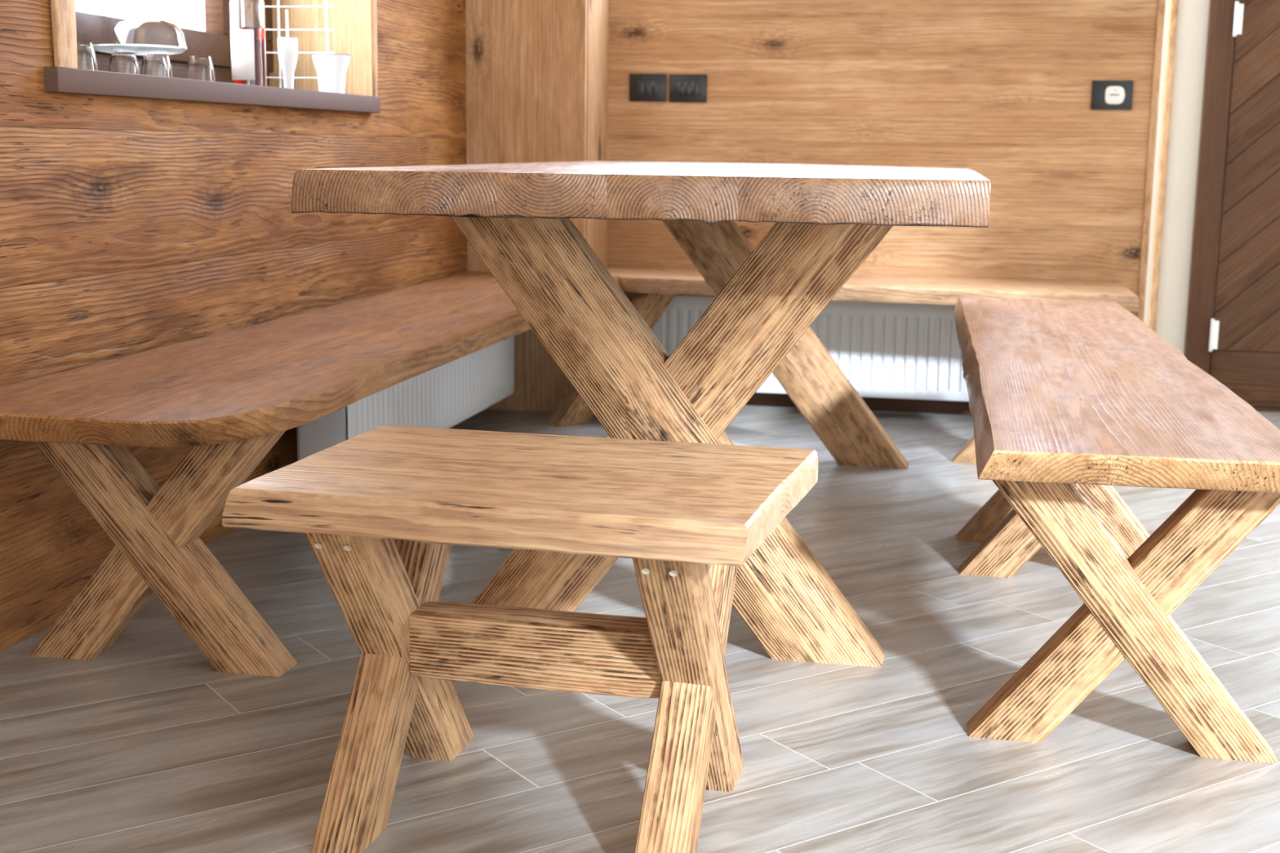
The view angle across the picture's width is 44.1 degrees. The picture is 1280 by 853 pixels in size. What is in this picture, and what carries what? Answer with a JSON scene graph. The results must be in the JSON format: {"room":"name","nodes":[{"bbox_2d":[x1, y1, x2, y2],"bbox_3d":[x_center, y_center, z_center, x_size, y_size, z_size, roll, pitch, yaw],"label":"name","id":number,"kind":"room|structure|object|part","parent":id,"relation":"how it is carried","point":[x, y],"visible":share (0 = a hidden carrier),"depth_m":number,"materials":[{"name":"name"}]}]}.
{"room":"dining room","nodes":[
{"label":"dining room","id":0,"kind":"room"},
{"bbox_2d":[0,0,467,652],"bbox_3d":[-1.353,-1.106,1.323,0.330,3.300,8.200,3,10,11],"label":"wall","id":1,"kind":"structure","parent":0,"point":[127,240],"depth_m":2.98,"materials":[{"name":"brown wood"}]},
{"bbox_2d":[43,66,380,113],"bbox_3d":[-0.971,-0.696,3.310,0.350,0.041,1.480,3,10,11],"label":"window sill","id":2,"kind":"structure","parent":1,"relation":"attached to","point":[56,79],"depth_m":3.02,"materials":[{"name":"brown paint"}]},
{"bbox_2d":[76,41,97,70],"bbox_3d":[-1.008,-0.663,2.842,0.060,0.055,0.060,3,10,11],"label":"tumbler","id":3,"kind":"object","parent":2,"relation":"on","point":[86,57],"visible":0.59,"depth_m":2.82,"materials":[{"name":"clear glass"}]},
{"bbox_2d":[108,51,139,74],"bbox_3d":[-1.003,-0.701,3.067,0.060,0.051,0.060,3,10,11],"label":"tumbler","id":4,"kind":"object","parent":2,"relation":"on","point":[120,61],"visible":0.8,"depth_m":3.04,"materials":[{"name":"clear glass"}]},
{"bbox_2d":[93,44,186,55],"bbox_3d":[-0.991,-0.744,3.119,0.184,0.013,0.184,3,10,11],"label":"glass plate","id":5,"kind":"object","parent":4,"relation":"on","point":[139,49],"visible":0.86,"depth_m":3.06,"materials":[{"name":"white"}]},
{"bbox_2d":[109,17,188,49],"bbox_3d":[-0.982,-0.785,3.152,0.154,0.059,0.154,3,10,11],"label":"glass bowl","id":6,"kind":"object","parent":5,"relation":"on","point":[135,30],"visible":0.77,"depth_m":3.10,"materials":[{"name":"white"}]},
{"bbox_2d":[140,55,146,75],"bbox_3d":[-0.979,-0.722,3.186,0.060,0.051,0.060,3,10,11],"label":"tumbler","id":7,"kind":"object","parent":2,"relation":"on","point":[142,68],"visible":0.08,"depth_m":3.17,"materials":[{"name":"clear glass"}]},
{"bbox_2d":[143,53,173,77],"bbox_3d":[-0.952,-0.709,3.117,0.056,0.051,0.056,3,10,11],"label":"tumbler","id":8,"kind":"object","parent":2,"relation":"on","point":[156,64],"visible":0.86,"depth_m":3.10,"materials":[{"name":"clear glass"}]},
{"bbox_2d":[186,55,215,81],"bbox_3d":[-0.911,-0.738,3.270,0.060,0.056,0.060,3,10,11],"label":"tumbler","id":9,"kind":"object","parent":2,"relation":"on","point":[198,67],"visible":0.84,"depth_m":3.25,"materials":[{"name":"clear glass"}]},
{"bbox_2d":[229,0,266,86],"bbox_3d":[-0.869,-0.907,3.495,0.075,0.310,0.075,3,10,11],"label":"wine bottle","id":10,"kind":"object","parent":2,"relation":"on","point":[247,17],"visible":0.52,"depth_m":3.48,"materials":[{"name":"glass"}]},
{"bbox_2d":[277,9,297,88],"bbox_3d":[-0.804,-0.859,3.605,0.045,0.180,0.045,3,10,11],"label":"flute","id":11,"kind":"object","parent":2,"relation":"on","point":[287,47],"visible":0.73,"depth_m":3.59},
{"bbox_2d":[264,0,334,87],"bbox_3d":[-0.834,-0.947,3.866,0.177,0.262,0.013,2,10,6],"label":"wire rack","id":12,"kind":"object","parent":2,"relation":"on","point":[278,6],"visible":0.65,"depth_m":3.86,"materials":[{"name":"white metal"}]},
{"bbox_2d":[311,53,351,93],"bbox_3d":[-0.747,-0.853,3.822,0.100,0.094,0.100,3,10,11],"label":"plastic cup","id":13,"kind":"object","parent":2,"relation":"on","point":[331,68],"visible":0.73,"depth_m":3.79,"materials":[{"name":"white plastic"}]},
{"bbox_2d":[49,0,377,96],"bbox_3d":[-0.805,-1.296,3.200,0.013,1.180,1.486,3,10,11],"label":"trim","id":14,"kind":"structure","parent":1,"relation":"attached to","point":[63,12],"depth_m":2.60,"materials":[{"name":"brown wood"}]},
{"bbox_2d":[95,0,373,96],"bbox_3d":[-0.969,-1.277,3.247,0.324,1.165,1.465,3,10,11],"label":"window","id":15,"kind":"structure","parent":1,"relation":"in","point":[351,20],"depth_m":4.00,"materials":[{"name":"glass"}]},
{"bbox_2d":[75,0,273,71],"bbox_3d":[-1.093,-1.313,3.266,0.050,1.065,1.425,3,10,11],"label":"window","id":16,"kind":"structure","parent":15,"relation":"attached to","point":[215,42],"depth_m":3.70,"materials":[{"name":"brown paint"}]},
{"bbox_2d":[297,336,514,461],"bbox_3d":[-0.578,-0.139,4.093,0.145,0.304,1.330,3,10,11],"label":"radiator","id":17,"kind":"object","parent":1,"relation":"attached to","point":[444,396],"visible":0.23,"depth_m":3.99,"materials":[{"name":"white metal"}]},
{"bbox_3d":[-0.607,-0.133,4.100,0.014,0.270,1.290,3,10,11],"label":"panel","id":18,"kind":"part","parent":17,"relation":"part of","materials":[{"name":"white metal"}]},
{"bbox_3d":[-0.509,-0.134,4.080,0.004,0.300,1.330,3,10,11],"label":"panel","id":19,"kind":"part","parent":17,"relation":"part of","materials":[{"name":"white metal"}]},
{"bbox_2d":[466,0,608,412],"bbox_3d":[-0.302,-1.700,4.749,0.370,3.300,0.310,3,10,11],"label":"pillar corner","id":20,"kind":"structure","parent":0,"point":[537,71],"depth_m":4.73,"materials":[{"name":"brown wood"}]},
{"bbox_2d":[0,404,1279,852],"bbox_3d":[0.287,0.532,2.002,6.250,0.120,10.200,3,10,11],"label":"floor","id":21,"kind":"structure","parent":0,"point":[140,745],"depth_m":2.23,"materials":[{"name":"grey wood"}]},
{"bbox_2d":[0,271,675,676],"bbox_3d":[-0.462,-0.033,3.563,0.645,0.427,2.775,3,10,11],"label":"bench","id":22,"kind":"object","parent":21,"relation":"on","point":[230,396],"visible":0.76,"depth_m":2.46,"materials":[{"name":"brown wood"}]},
{"bbox_3d":[-0.753,0.179,2.466,0.432,0.385,0.065,3,10,11],"label":"leg","id":23,"kind":"part","parent":22,"relation":"part of","materials":[{"name":"brown wood"}]},
{"bbox_3d":[-0.754,0.179,2.466,0.429,0.385,0.073,3,10,11],"label":"leg","id":24,"kind":"part","parent":22,"relation":"part of","materials":[{"name":"brown wood"}]},
{"bbox_3d":[-0.538,-0.217,3.502,0.500,0.045,2.688,3,10,11],"label":"seat","id":25,"kind":"part","parent":22,"relation":"part of","materials":[{"name":"brown wood"}]},
{"bbox_3d":[-0.079,-0.210,4.715,0.426,0.384,0.065,-6,12,-32],"label":"leg","id":26,"kind":"part","parent":22,"relation":"part of","materials":[{"name":"brown wood"}]},
{"bbox_2d":[222,424,817,852],"bbox_3d":[-0.121,0.261,1.923,0.609,0.430,0.438,3,10,14],"label":"stool","id":27,"kind":"object","parent":21,"relation":"on","point":[380,510],"visible":1,"depth_m":1.85,"materials":[{"name":"brown wood"}]},
{"bbox_3d":[-0.304,0.271,1.974,0.058,0.388,0.401,3,10,14],"label":"leg","id":28,"kind":"part","parent":27,"relation":"part of","materials":[{"name":"brown wood"}]},
{"bbox_3d":[-0.304,0.271,1.974,0.062,0.388,0.401,3,10,14],"label":"leg","id":29,"kind":"part","parent":27,"relation":"part of","materials":[{"name":"brown wood"}]},
{"bbox_3d":[-0.118,0.071,1.890,0.609,0.045,0.438,3,10,14],"label":"seat","id":30,"kind":"part","parent":27,"relation":"part of","materials":[{"name":"brown wood"}]},
{"bbox_3d":[0.064,0.291,1.886,0.058,0.388,0.401,3,10,14],"label":"leg","id":31,"kind":"part","parent":27,"relation":"part of","materials":[{"name":"brown wood"}]},
{"bbox_3d":[0.064,0.291,1.884,0.062,0.388,0.400,3,10,14],"label":"leg","id":32,"kind":"part","parent":27,"relation":"part of","materials":[{"name":"brown wood"}]},
{"bbox_2d":[290,160,991,666],"bbox_3d":[0.169,-0.151,3.294,1.014,0.770,2.059,3,10,11],"label":"dining table","id":33,"kind":"object","parent":21,"relation":"on","point":[828,219],"visible":0.97,"depth_m":2.49,"materials":[{"name":"brown wood"}]},
{"bbox_3d":[0.043,0.009,2.549,0.725,0.712,0.084,3,10,11],"label":"leg","id":34,"kind":"part","parent":33,"relation":"part of","materials":[{"name":"brown wood"}]},
{"bbox_3d":[0.043,0.009,2.549,0.725,0.712,0.075,3,10,11],"label":"leg","id":35,"kind":"part","parent":33,"relation":"part of","materials":[{"name":"brown wood"}]},
{"bbox_3d":[0.348,-0.265,4.114,0.724,0.712,0.083,3,10,11],"label":"leg","id":36,"kind":"part","parent":33,"relation":"part of","materials":[{"name":"brown wood"}]},
{"bbox_2d":[606,266,1139,314],"bbox_3d":[0.630,-0.224,4.724,1.590,0.427,0.478,3,10,11],"label":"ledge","id":37,"kind":"object","parent":21,"relation":"on","point":[927,290],"visible":0.6,"depth_m":4.54,"materials":[{"name":"brown wood"}]},
{"bbox_2d":[951,296,1279,763],"bbox_3d":[0.846,0.063,3.113,0.432,0.430,2.222,3,10,10],"label":"bench","id":38,"kind":"object","parent":21,"relation":"on","point":[1071,402],"visible":1,"depth_m":2.16,"materials":[{"name":"brown wood"}]},
{"bbox_3d":[1.033,-0.091,4.117,0.412,0.387,0.065,3,10,11],"label":"leg","id":39,"kind":"part","parent":38,"relation":"part of","materials":[{"name":"brown wood"}]},
{"bbox_3d":[0.879,0.054,3.285,0.413,0.387,0.065,3,10,11],"label":"leg","id":40,"kind":"part","parent":38,"relation":"part of","materials":[{"name":"brown wood"}]},
{"bbox_3d":[0.830,0.101,3.021,0.413,0.387,0.065,3,10,11],"label":"leg","id":41,"kind":"part","parent":38,"relation":"part of","materials":[{"name":"brown wood"}]},
{"bbox_3d":[0.830,0.101,3.021,0.412,0.387,0.073,3,10,11],"label":"leg","id":42,"kind":"part","parent":38,"relation":"part of","materials":[{"name":"brown wood"}]},
{"bbox_3d":[0.845,-0.127,3.077,0.465,0.045,2.222,3,10,11],"label":"seat","id":43,"kind":"part","parent":38,"relation":"part of","materials":[{"name":"brown wood"}]},
{"bbox_3d":[0.670,0.249,2.171,0.413,0.387,0.065,3,10,11],"label":"leg","id":44,"kind":"part","parent":38,"relation":"part of","materials":[{"name":"brown wood"}]},
{"bbox_3d":[0.879,0.054,3.285,0.413,0.387,0.073,3,10,11],"label":"leg","id":45,"kind":"part","parent":38,"relation":"part of","materials":[{"name":"brown wood"}]},
{"bbox_3d":[0.670,0.249,2.171,0.413,0.387,0.073,3,10,11],"label":"leg","id":46,"kind":"part","parent":38,"relation":"part of","materials":[{"name":"brown wood"}]},
{"bbox_2d":[606,0,1157,315],"bbox_3d":[0.551,-1.698,4.799,2.025,3.300,0.120,3,10,11],"label":"wall","id":47,"kind":"structure","parent":0,"point":[1010,77],"depth_m":4.81,"materials":[{"name":"brown wood"}]},
{"bbox_2d":[629,73,666,101],"bbox_3d":[0.025,-1.062,4.947,0.118,0.085,0.013,3,10,11],"label":"wall switch","id":48,"kind":"object","parent":47,"relation":"attached to","point":[642,86],"visible":1,"depth_m":4.94,"materials":[{"name":"black plastic"}]},
{"bbox_3d":[0.024,-1.062,4.944,0.072,0.048,0.002,3,10,11],"label":"module frame","id":49,"kind":"part","parent":48,"relation":"part of","materials":[{"name":"black plastic"}]},
{"bbox_2d":[669,74,706,102],"bbox_3d":[0.149,-1.055,4.923,0.118,0.085,0.013,3,10,11],"label":"wall switch","id":50,"kind":"object","parent":47,"relation":"attached to","point":[682,87],"visible":1,"depth_m":4.92,"materials":[{"name":"black plastic"}]},
{"bbox_3d":[0.149,-1.055,4.920,0.072,0.048,0.002,3,10,11],"label":"module frame","id":51,"kind":"part","parent":50,"relation":"part of","materials":[{"name":"black plastic"}]},
{"bbox_2d":[651,293,968,401],"bbox_3d":[0.551,-0.253,4.927,1.060,0.296,0.120,3,10,11],"label":"radiator","id":52,"kind":"object","parent":47,"relation":"attached to","point":[888,350],"visible":0.34,"depth_m":4.83,"materials":[{"name":"white metal"}]},
{"bbox_2d":[675,293,948,305],"bbox_3d":[0.550,-0.393,4.889,1.056,0.008,0.086,3,10,11],"label":"grille","id":53,"kind":"object","parent":52,"relation":"attached to","point":[680,300],"depth_m":4.91,"materials":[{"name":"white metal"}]},
{"bbox_2d":[745,392,970,414],"bbox_3d":[0.693,-0.083,4.982,1.641,0.060,0.013,3,10,11],"label":"baseboard","id":54,"kind":"structure","parent":47,"relation":"attached to","point":[883,404],"depth_m":4.96,"materials":[{"name":"brown paint"}]},
{"bbox_2d":[1090,80,1133,110],"bbox_3d":[1.400,-0.983,4.679,0.118,0.085,0.018,3,10,11],"label":"power socket","id":55,"kind":"object","parent":47,"relation":"attached to","point":[1105,95],"visible":1,"depth_m":4.68,"materials":[{"name":"black plastic"}]},
{"bbox_2d":[1136,0,1165,321],"bbox_3d":[1.533,-1.642,4.560,0.023,3.300,0.046,3,10,11],"label":"trim","id":56,"kind":"structure","parent":47,"relation":"attached to","point":[1161,3],"depth_m":4.69,"materials":[{"name":"brown wood"}]},
{"bbox_2d":[1143,0,1209,354],"bbox_3d":[2.682,-1.655,4.716,2.190,3.300,0.120,3,10,11],"label":"wall","id":57,"kind":"structure","parent":0,"point":[1193,15],"depth_m":5.00,"materials":[{"name":"white paint"}]},
{"bbox_2d":[1147,0,1178,332],"bbox_3d":[1.669,-1.691,4.845,0.025,3.300,0.017,3,10,11],"label":"trim","id":58,"kind":"structure","parent":57,"relation":"attached to","point":[1169,78],"depth_m":4.99,"materials":[{"name":"brown wood"}]},
{"bbox_2d":[1183,0,1279,412],"bbox_3d":[2.192,-1.081,4.893,0.855,2.095,0.145,3,10,11],"label":"door frame","id":59,"kind":"structure","parent":57,"relation":"attached to","point":[1220,39],"depth_m":4.96,"materials":[{"name":"brown paint"}]},
{"bbox_2d":[1208,0,1279,408],"bbox_3d":[2.178,-1.042,4.852,0.713,2.008,0.078,3,10,11],"label":"door","id":60,"kind":"structure","parent":59,"relation":"attached to","point":[1244,343],"depth_m":4.97,"materials":[{"name":"brown wood"}]}
]}

